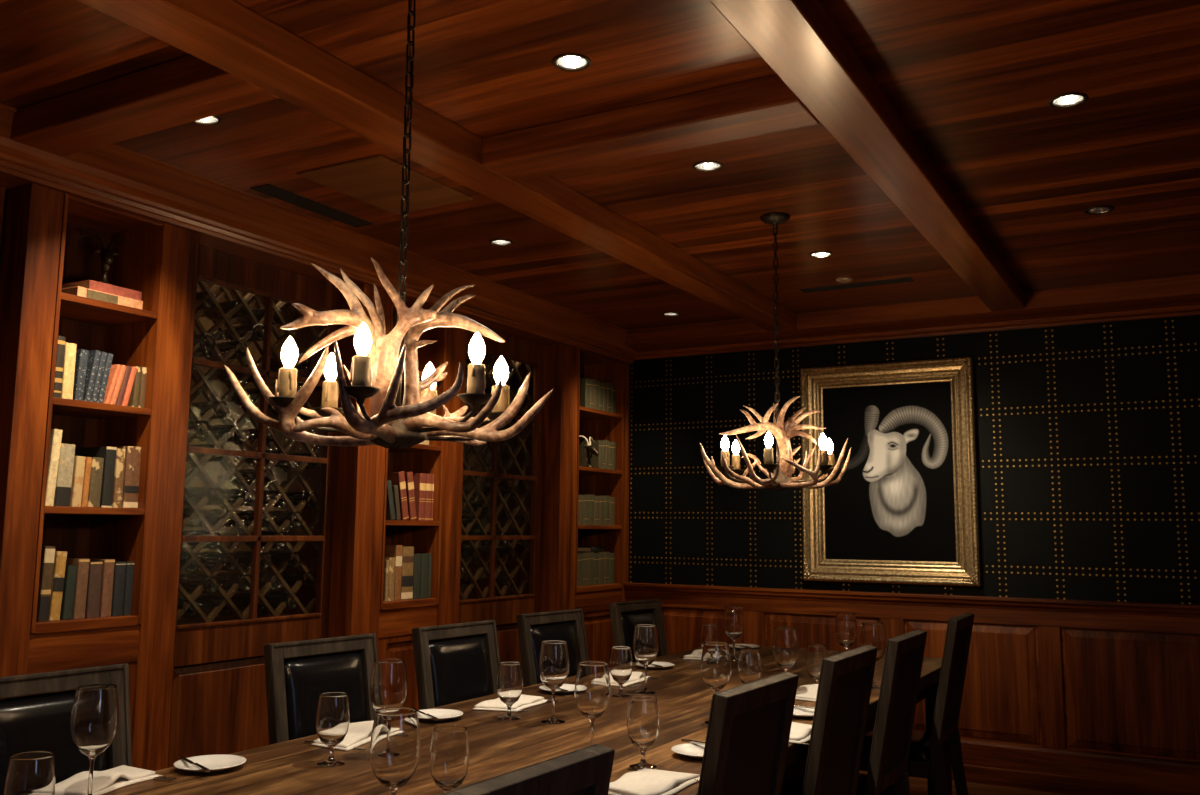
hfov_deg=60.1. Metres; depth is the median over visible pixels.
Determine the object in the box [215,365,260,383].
wine bottle
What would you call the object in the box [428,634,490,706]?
cushion
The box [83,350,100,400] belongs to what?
book
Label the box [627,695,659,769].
water goblet
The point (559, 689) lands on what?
butter knife
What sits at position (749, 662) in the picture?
water goblet
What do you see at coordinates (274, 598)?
wine bottle
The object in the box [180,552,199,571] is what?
wine bottle
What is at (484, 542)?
wine bottle
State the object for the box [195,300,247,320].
wine bottle
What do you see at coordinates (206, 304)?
wine bottle
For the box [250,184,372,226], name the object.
ceiling vent
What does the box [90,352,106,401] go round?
book
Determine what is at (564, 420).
bookcase
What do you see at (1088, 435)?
wall
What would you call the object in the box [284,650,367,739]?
cushion
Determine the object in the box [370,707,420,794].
wine glass
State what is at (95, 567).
book
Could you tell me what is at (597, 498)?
book
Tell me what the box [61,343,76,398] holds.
book
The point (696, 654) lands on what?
folded napkin
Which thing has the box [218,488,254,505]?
wine bottle
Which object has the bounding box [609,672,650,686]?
folded napkin
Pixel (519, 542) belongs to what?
wine bottle
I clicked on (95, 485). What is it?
book
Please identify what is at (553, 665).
wine glass
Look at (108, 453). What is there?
book
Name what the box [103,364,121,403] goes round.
book
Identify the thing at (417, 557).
book
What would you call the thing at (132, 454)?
book
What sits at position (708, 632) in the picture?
water goblet
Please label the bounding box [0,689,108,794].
cushion
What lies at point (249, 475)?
wine bottle
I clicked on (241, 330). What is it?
wine bottle
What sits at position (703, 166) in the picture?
recessed light
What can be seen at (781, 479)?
antler chandelier
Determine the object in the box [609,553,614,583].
book
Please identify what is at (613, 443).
book
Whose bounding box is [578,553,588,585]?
book
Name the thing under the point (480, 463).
wine cabinet
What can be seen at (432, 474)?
book
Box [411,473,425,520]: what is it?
book
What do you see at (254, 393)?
wine bottle
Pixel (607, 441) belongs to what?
book
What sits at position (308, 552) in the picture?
lattice
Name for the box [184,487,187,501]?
wine bottle
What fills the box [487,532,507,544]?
wine bottle
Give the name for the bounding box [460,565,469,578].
wine bottle
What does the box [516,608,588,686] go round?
dining chair
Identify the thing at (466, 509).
wine bottle
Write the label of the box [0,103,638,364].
crown molding
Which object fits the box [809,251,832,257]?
recessed light
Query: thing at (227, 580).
wine bottle
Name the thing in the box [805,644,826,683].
water goblet
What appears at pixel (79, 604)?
book
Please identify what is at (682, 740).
butter knife
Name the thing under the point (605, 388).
book
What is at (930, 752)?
dining chair
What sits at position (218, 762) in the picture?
bread plate
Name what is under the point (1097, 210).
recessed light
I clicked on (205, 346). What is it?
wine bottle
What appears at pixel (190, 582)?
wine bottle
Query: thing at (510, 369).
wine bottle
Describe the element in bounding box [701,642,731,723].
wine glass
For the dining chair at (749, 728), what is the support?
on the floor
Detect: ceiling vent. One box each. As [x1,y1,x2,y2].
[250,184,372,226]
[799,277,913,292]
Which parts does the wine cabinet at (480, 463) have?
panel, door panel, cabinet door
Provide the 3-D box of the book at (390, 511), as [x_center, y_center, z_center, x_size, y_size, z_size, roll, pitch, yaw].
[-1.058,0.489,4.930,0.176,0.187,0.073,-4,-8,29]
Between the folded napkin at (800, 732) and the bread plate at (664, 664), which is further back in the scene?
the bread plate at (664, 664)
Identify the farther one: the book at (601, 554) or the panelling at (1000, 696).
the book at (601, 554)
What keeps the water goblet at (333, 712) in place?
on the dining table
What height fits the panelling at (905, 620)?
0.930 m
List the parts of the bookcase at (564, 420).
panel, panel, rail, cabinet door, door panel, shelf, shelf, shelf, shelf, panel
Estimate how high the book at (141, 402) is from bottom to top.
0.153 m
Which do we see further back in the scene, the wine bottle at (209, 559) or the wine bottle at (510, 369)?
the wine bottle at (510, 369)
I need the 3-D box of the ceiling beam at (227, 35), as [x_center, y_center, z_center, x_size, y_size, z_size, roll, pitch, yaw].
[-0.621,-0.843,3.202,0.178,0.095,6.930,-4,-8,29]
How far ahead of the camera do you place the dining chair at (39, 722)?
2.38 m
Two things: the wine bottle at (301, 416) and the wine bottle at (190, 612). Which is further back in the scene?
the wine bottle at (301, 416)
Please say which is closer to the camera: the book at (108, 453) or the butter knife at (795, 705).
the butter knife at (795, 705)
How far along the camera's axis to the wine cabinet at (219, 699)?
4.30 m
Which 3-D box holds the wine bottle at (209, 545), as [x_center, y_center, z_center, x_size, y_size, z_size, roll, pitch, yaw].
[-1.676,0.580,4.239,0.297,0.075,0.075,-4,-8,29]
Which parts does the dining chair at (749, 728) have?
panel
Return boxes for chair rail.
[624,583,1199,633]
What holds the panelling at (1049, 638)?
attached to the wall
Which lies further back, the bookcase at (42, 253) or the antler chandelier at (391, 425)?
the bookcase at (42, 253)
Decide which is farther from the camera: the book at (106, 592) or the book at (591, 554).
the book at (591, 554)
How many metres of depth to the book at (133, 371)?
3.71 m
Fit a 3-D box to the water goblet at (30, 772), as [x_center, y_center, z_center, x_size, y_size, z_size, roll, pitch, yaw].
[-1.011,0.718,1.834,0.081,0.165,0.081,-4,-8,29]
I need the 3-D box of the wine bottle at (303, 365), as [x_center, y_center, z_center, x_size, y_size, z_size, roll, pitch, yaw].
[-1.448,-0.155,4.716,0.297,0.075,0.075,-4,-8,29]
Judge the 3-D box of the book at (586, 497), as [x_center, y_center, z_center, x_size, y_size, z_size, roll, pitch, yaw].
[-0.157,0.707,6.510,0.177,0.188,0.064,-4,-8,29]
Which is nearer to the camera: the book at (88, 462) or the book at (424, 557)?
the book at (88, 462)
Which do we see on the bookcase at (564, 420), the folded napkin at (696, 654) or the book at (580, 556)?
the book at (580, 556)
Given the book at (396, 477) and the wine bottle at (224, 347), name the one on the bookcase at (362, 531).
the book at (396, 477)
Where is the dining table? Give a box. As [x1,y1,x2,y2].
[104,646,951,794]
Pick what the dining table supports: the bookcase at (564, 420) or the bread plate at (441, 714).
the bread plate at (441, 714)
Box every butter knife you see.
[177,756,209,771]
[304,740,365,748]
[417,710,437,719]
[541,684,567,691]
[681,739,704,744]
[794,704,814,708]
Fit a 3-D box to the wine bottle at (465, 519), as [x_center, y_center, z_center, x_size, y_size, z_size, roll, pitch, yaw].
[-0.811,0.696,5.779,0.297,0.075,0.075,-4,-8,29]
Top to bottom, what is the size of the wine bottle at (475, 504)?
0.075 m
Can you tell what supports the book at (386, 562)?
on the bookcase at (362, 531)
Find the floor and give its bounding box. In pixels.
[859,771,1066,794]
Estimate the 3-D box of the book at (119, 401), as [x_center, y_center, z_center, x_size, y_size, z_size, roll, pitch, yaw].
[-1.768,-0.036,3.732,0.176,0.148,0.053,-4,-8,29]
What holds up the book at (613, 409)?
on the bookcase at (564, 420)
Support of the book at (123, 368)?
on the bookcase at (42, 253)
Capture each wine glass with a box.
[70,684,118,794]
[370,659,406,710]
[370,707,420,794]
[538,640,568,723]
[574,661,610,745]
[633,624,658,693]
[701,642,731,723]
[723,606,743,661]
[772,627,798,672]
[835,613,857,650]
[860,622,885,688]
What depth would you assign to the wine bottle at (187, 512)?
4.10 m
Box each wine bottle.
[177,597,197,616]
[179,574,219,593]
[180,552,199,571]
[181,530,220,548]
[183,508,202,526]
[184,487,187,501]
[184,487,224,504]
[186,444,223,462]
[188,420,210,438]
[189,401,227,419]
[193,333,215,352]
[193,341,246,360]
[195,291,216,310]
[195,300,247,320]
[196,594,232,614]
[198,551,237,570]
[199,424,240,442]
[199,509,236,526]
[212,324,263,341]
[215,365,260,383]
[216,572,250,591]
[217,469,273,486]
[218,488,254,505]
[221,388,269,405]
[229,308,281,325]
[232,531,286,547]
[233,428,274,445]
[233,450,288,466]
[233,510,269,527]
[234,551,270,569]
[250,490,287,506]
[250,571,283,589]
[264,591,298,608]
[266,511,302,527]
[267,550,301,567]
[268,399,307,409]
[270,353,310,371]
[280,453,318,469]
[282,491,317,507]
[295,414,313,429]
[297,376,322,391]
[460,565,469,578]
[460,578,495,592]
[461,532,488,544]
[462,500,469,512]
[462,516,478,528]
[466,380,511,393]
[467,500,489,513]
[483,413,521,425]
[487,367,518,380]
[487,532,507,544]
[506,532,522,544]
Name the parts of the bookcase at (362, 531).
panel, panel, door panel, cabinet door, rail, shelf, shelf, shelf, panel, shelf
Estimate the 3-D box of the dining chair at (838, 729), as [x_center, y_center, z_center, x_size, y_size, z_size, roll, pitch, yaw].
[0.490,1.236,3.043,0.563,0.992,0.412,-4,-8,30]
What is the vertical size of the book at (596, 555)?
0.196 m
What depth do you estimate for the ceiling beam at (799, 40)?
3.06 m
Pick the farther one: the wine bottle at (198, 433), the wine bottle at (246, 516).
the wine bottle at (246, 516)
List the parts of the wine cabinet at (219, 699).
panel, door panel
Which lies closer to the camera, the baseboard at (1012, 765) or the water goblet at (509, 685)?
the water goblet at (509, 685)
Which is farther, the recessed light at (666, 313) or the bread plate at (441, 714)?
the recessed light at (666, 313)
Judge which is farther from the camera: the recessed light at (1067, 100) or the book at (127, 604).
the book at (127, 604)
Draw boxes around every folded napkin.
[55,765,162,794]
[311,721,373,750]
[472,694,546,711]
[608,768,699,794]
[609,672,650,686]
[683,649,702,659]
[789,722,811,742]
[795,684,817,700]
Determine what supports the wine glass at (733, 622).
on the dining table
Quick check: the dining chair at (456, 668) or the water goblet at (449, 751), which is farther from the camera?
the dining chair at (456, 668)
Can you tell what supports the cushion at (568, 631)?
on the dining chair at (533, 628)
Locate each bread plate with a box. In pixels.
[173,754,246,772]
[417,709,462,721]
[539,684,574,693]
[636,661,674,668]
[671,743,704,759]
[729,644,759,649]
[793,707,814,717]
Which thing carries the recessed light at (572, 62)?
in the ceiling
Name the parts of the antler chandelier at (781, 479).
drip dish, bulb, bulb, drip dish, arm, bulb, drip dish, cord, chain, stem, arm, bulb, drip dish, bulb, drip dish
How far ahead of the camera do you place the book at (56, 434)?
3.44 m
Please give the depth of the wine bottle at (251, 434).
4.47 m
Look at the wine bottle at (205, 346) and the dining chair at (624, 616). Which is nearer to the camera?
the wine bottle at (205, 346)
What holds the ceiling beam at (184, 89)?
attached to the ceiling
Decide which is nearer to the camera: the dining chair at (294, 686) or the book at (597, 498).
the dining chair at (294, 686)
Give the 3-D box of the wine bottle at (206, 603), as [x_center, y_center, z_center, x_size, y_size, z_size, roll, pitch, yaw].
[-1.648,0.853,4.288,0.297,0.075,0.075,-4,-8,29]
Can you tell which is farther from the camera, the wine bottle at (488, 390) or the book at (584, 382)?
the book at (584, 382)
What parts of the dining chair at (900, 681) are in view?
seat, frame, panel, leg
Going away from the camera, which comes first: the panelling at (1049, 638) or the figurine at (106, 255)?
the figurine at (106, 255)
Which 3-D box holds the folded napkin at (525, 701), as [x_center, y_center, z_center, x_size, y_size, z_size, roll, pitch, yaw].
[-0.286,0.996,3.390,0.167,0.019,0.291,-2,-8,22]
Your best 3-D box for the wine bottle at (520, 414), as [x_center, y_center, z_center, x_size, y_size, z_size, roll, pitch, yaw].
[-0.587,0.135,6.235,0.297,0.075,0.075,-4,-8,29]
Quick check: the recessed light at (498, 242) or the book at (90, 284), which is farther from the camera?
the recessed light at (498, 242)
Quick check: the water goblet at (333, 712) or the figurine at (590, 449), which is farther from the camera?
the figurine at (590, 449)
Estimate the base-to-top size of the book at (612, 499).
0.184 m
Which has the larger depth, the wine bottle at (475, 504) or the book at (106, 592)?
the wine bottle at (475, 504)
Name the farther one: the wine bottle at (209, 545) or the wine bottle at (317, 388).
the wine bottle at (317, 388)
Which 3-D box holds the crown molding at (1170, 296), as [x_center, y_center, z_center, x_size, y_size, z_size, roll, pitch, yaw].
[1.712,-0.437,5.988,3.620,0.152,0.270,-4,-8,29]
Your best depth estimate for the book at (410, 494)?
5.01 m
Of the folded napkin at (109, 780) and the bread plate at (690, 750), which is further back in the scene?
the bread plate at (690, 750)
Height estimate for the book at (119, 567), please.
0.187 m
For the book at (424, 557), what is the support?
on the bookcase at (362, 531)
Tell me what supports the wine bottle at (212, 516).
in the wine cabinet at (219, 699)
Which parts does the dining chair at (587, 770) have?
panel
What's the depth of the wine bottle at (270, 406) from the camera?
4.68 m
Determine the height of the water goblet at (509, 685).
0.165 m
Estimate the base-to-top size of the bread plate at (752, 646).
0.016 m
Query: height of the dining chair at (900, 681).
0.992 m
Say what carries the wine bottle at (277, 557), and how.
in the wine cabinet at (219, 699)
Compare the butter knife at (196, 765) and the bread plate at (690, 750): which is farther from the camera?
the bread plate at (690, 750)
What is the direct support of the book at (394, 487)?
on the bookcase at (362, 531)
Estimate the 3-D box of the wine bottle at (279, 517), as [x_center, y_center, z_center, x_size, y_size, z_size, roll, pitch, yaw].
[-1.459,0.543,4.630,0.297,0.075,0.075,-4,-8,29]
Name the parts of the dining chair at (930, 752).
seat rail, seat, leg, frame, panel, leg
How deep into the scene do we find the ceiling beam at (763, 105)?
3.16 m
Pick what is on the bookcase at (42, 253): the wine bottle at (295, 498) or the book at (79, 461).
the book at (79, 461)
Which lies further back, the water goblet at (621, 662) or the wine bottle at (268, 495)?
the wine bottle at (268, 495)
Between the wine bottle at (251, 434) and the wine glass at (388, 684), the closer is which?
the wine glass at (388, 684)
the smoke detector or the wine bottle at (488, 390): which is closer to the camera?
the smoke detector
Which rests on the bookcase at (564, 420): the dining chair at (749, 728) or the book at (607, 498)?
the book at (607, 498)
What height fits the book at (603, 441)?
0.190 m
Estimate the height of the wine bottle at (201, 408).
0.075 m
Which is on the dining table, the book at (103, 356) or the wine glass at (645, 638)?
the wine glass at (645, 638)
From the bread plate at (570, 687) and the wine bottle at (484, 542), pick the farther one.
the wine bottle at (484, 542)
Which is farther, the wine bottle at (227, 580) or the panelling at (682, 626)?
the panelling at (682, 626)
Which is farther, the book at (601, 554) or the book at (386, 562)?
the book at (601, 554)
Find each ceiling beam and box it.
[10,54,278,156]
[78,0,796,331]
[482,74,819,180]
[709,0,1024,311]
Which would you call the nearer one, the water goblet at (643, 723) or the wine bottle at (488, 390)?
the water goblet at (643, 723)
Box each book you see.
[36,546,54,621]
[45,429,62,505]
[48,551,66,620]
[53,336,65,397]
[53,443,74,506]
[60,565,76,619]
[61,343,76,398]
[62,280,141,300]
[62,286,142,308]
[66,558,89,618]
[70,456,85,506]
[73,349,88,400]
[76,446,116,507]
[80,558,114,616]
[81,457,91,506]
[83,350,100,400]
[85,561,102,617]
[87,457,103,506]
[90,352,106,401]
[97,353,112,402]
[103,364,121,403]
[110,365,126,404]
[111,561,125,615]
[112,449,125,507]
[115,366,131,404]
[117,446,140,507]
[119,561,133,615]
[122,367,136,405]
[127,366,141,406]
[138,367,146,407]
[383,560,388,600]
[384,557,394,600]
[385,545,401,600]
[386,480,395,519]
[387,471,408,519]
[392,485,400,519]
[401,546,413,599]
[404,472,416,520]
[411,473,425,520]
[412,554,420,598]
[414,553,428,597]
[424,553,431,597]
[425,474,431,520]
[431,474,433,520]
[577,554,582,585]
[578,495,583,524]
[578,546,605,551]
[578,552,593,584]
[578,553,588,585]
[579,440,601,468]
[580,378,589,407]
[583,495,588,524]
[584,494,594,524]
[590,379,594,408]
[594,379,598,409]
[594,496,599,524]
[594,552,603,584]
[594,553,598,584]
[599,381,602,410]
[599,496,604,524]
[602,440,605,468]
[603,382,607,411]
[604,552,608,583]
[605,440,608,468]
[605,496,609,525]
[607,382,611,411]
[609,442,611,469]
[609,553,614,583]
[610,497,614,525]
[611,385,615,412]
[612,442,615,469]
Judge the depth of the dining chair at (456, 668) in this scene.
3.65 m
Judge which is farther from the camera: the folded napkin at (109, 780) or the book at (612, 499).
the book at (612, 499)
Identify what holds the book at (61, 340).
on the bookcase at (42, 253)
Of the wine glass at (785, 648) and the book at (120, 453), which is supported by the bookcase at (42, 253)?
the book at (120, 453)
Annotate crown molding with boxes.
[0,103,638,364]
[624,274,1199,359]
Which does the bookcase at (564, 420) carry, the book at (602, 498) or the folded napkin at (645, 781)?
the book at (602, 498)
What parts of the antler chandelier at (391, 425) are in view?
drip dish, bulb, arm, drip dish, bulb, drip dish, bulb, arm, stem, cord, chain, bulb, arm, arm, drip dish, bulb, drip dish, bulb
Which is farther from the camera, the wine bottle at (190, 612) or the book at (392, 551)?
the book at (392, 551)
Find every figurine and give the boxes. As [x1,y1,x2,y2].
[75,234,134,284]
[579,436,598,467]
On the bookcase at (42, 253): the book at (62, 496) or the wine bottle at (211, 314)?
the book at (62, 496)
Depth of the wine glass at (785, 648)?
3.60 m
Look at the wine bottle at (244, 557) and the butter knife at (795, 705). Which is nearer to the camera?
the butter knife at (795, 705)
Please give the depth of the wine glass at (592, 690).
2.61 m
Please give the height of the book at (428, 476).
0.232 m
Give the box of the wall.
[584,315,1199,618]
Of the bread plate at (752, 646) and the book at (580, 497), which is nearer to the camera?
the bread plate at (752, 646)
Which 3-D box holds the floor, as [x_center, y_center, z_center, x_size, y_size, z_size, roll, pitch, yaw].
[-0.288,1.726,2.827,4.220,0.050,7.200,-4,-8,29]
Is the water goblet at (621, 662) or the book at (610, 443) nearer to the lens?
the water goblet at (621, 662)
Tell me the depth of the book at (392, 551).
4.91 m
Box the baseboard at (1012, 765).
[951,738,1199,794]
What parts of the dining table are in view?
leg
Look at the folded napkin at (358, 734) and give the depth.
2.77 m
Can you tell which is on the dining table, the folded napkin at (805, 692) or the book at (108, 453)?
the folded napkin at (805, 692)
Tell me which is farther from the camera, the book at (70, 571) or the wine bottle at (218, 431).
the wine bottle at (218, 431)
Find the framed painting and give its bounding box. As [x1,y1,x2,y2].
[800,356,981,585]
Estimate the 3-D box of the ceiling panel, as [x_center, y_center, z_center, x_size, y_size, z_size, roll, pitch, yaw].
[-0.803,-0.797,3.921,0.400,0.008,0.540,-4,-8,29]
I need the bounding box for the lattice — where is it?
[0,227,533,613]
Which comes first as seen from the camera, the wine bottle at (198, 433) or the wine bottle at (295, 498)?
the wine bottle at (198, 433)
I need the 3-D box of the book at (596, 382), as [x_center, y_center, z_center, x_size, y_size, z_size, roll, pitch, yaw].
[-0.094,-0.010,6.699,0.177,0.204,0.054,-4,-8,29]
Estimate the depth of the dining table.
2.82 m
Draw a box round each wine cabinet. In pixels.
[167,245,342,767]
[391,330,543,686]
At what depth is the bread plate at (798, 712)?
3.27 m
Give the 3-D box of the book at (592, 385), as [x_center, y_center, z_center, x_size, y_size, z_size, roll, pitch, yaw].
[-0.122,-0.014,6.649,0.177,0.200,0.054,-4,-8,29]
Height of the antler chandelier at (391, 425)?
1.123 m
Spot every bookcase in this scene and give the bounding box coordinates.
[0,183,199,770]
[328,284,466,709]
[539,343,629,667]
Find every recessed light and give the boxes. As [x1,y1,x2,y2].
[193,115,221,125]
[489,239,512,245]
[552,53,590,71]
[662,312,679,315]
[692,161,722,171]
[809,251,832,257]
[1048,92,1087,107]
[1084,206,1113,214]
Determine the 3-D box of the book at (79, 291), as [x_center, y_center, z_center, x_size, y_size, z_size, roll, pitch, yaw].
[-1.807,-0.342,3.710,0.173,0.043,0.262,-3,-8,27]
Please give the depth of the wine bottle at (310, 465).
4.68 m
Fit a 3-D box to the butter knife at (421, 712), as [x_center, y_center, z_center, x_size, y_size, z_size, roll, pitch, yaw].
[-0.523,0.946,3.099,0.012,0.006,0.195,5,-8,-30]
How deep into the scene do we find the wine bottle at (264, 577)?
4.45 m
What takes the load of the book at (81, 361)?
on the bookcase at (42, 253)
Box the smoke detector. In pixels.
[836,277,851,282]
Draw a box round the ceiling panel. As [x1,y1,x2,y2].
[297,155,472,213]
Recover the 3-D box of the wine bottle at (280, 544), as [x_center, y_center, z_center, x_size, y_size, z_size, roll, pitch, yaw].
[-1.503,0.621,4.543,0.297,0.075,0.075,-4,-8,29]
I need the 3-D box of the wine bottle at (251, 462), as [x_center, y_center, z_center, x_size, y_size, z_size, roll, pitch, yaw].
[-1.508,0.272,4.592,0.297,0.075,0.075,-4,-8,29]
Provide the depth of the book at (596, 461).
6.67 m
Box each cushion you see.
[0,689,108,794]
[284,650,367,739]
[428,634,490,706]
[530,621,579,683]
[621,609,660,661]
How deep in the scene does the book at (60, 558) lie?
3.43 m
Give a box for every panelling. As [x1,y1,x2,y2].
[662,607,1199,762]
[662,608,741,653]
[743,611,1065,749]
[767,613,878,651]
[907,621,1039,743]
[1063,629,1199,759]
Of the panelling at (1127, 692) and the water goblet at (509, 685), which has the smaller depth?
the water goblet at (509, 685)
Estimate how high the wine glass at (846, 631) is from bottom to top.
0.235 m
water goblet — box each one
[3,751,54,794]
[316,692,349,766]
[429,725,468,792]
[496,662,522,720]
[610,646,632,696]
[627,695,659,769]
[700,624,717,648]
[738,649,761,683]
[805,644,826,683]
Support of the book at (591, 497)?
on the bookcase at (564, 420)
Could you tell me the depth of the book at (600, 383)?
6.70 m
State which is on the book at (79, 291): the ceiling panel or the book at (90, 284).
the book at (90, 284)
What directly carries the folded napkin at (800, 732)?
on the dining table
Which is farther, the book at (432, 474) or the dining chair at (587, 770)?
the book at (432, 474)
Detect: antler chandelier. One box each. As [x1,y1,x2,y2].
[224,0,553,449]
[700,212,850,490]
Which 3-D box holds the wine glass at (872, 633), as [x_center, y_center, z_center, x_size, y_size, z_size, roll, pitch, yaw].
[1.017,0.960,3.855,0.093,0.235,0.093,-4,-8,29]
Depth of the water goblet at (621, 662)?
3.58 m
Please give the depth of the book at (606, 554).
6.64 m
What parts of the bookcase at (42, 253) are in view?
panel, panel, cabinet door, rail, shelf, shelf, shelf, shelf, panel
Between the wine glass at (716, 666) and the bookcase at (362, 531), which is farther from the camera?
the bookcase at (362, 531)
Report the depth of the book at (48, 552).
3.40 m
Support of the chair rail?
attached to the wall
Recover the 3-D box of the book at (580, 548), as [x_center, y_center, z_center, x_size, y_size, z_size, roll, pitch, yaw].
[-0.087,0.970,6.627,0.176,0.030,0.240,-2,-8,22]
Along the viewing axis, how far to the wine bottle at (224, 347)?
4.36 m
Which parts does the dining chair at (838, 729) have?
panel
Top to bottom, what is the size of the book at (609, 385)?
0.204 m
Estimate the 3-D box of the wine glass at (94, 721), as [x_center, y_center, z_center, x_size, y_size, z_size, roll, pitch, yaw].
[-1.058,0.724,2.163,0.093,0.235,0.093,-4,-8,29]
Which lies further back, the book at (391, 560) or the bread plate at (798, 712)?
the book at (391, 560)
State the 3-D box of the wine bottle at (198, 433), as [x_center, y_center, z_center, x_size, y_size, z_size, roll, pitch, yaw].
[-1.712,0.134,4.216,0.297,0.075,0.075,-4,-8,29]
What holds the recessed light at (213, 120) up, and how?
in the ceiling
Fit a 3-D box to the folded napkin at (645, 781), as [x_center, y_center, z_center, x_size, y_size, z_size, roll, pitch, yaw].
[0.112,0.864,2.329,0.166,0.021,0.279,-4,-9,33]
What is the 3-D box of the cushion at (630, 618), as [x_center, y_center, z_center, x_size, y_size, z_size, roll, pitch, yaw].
[0.209,1.227,4.972,0.089,0.397,0.317,-4,-9,34]
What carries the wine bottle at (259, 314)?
in the wine cabinet at (219, 699)
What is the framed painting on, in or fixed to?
attached to the wall
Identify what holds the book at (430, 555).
on the bookcase at (362, 531)
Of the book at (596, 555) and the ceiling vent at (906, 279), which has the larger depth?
the book at (596, 555)
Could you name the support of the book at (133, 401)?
on the bookcase at (42, 253)
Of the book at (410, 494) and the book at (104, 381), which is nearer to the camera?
the book at (104, 381)
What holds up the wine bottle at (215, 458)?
in the wine cabinet at (219, 699)
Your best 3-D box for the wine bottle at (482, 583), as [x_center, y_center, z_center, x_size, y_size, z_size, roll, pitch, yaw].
[-0.728,1.065,5.886,0.297,0.075,0.075,-4,-8,29]
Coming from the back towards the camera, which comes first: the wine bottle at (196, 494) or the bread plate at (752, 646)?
the bread plate at (752, 646)
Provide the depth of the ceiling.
3.37 m
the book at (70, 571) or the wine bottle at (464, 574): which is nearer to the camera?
the book at (70, 571)
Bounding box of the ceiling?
[0,0,1199,329]
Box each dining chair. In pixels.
[0,663,131,794]
[264,633,377,744]
[412,620,499,709]
[439,744,614,794]
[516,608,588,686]
[609,599,667,661]
[697,672,798,794]
[781,629,926,794]
[802,645,877,794]
[859,612,974,794]
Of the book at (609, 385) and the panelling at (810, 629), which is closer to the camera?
the panelling at (810, 629)
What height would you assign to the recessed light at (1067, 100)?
0.072 m
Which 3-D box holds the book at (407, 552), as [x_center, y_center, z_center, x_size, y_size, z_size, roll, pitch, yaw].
[-0.993,0.846,5.006,0.177,0.250,0.083,-4,-8,29]
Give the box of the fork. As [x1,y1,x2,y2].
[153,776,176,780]

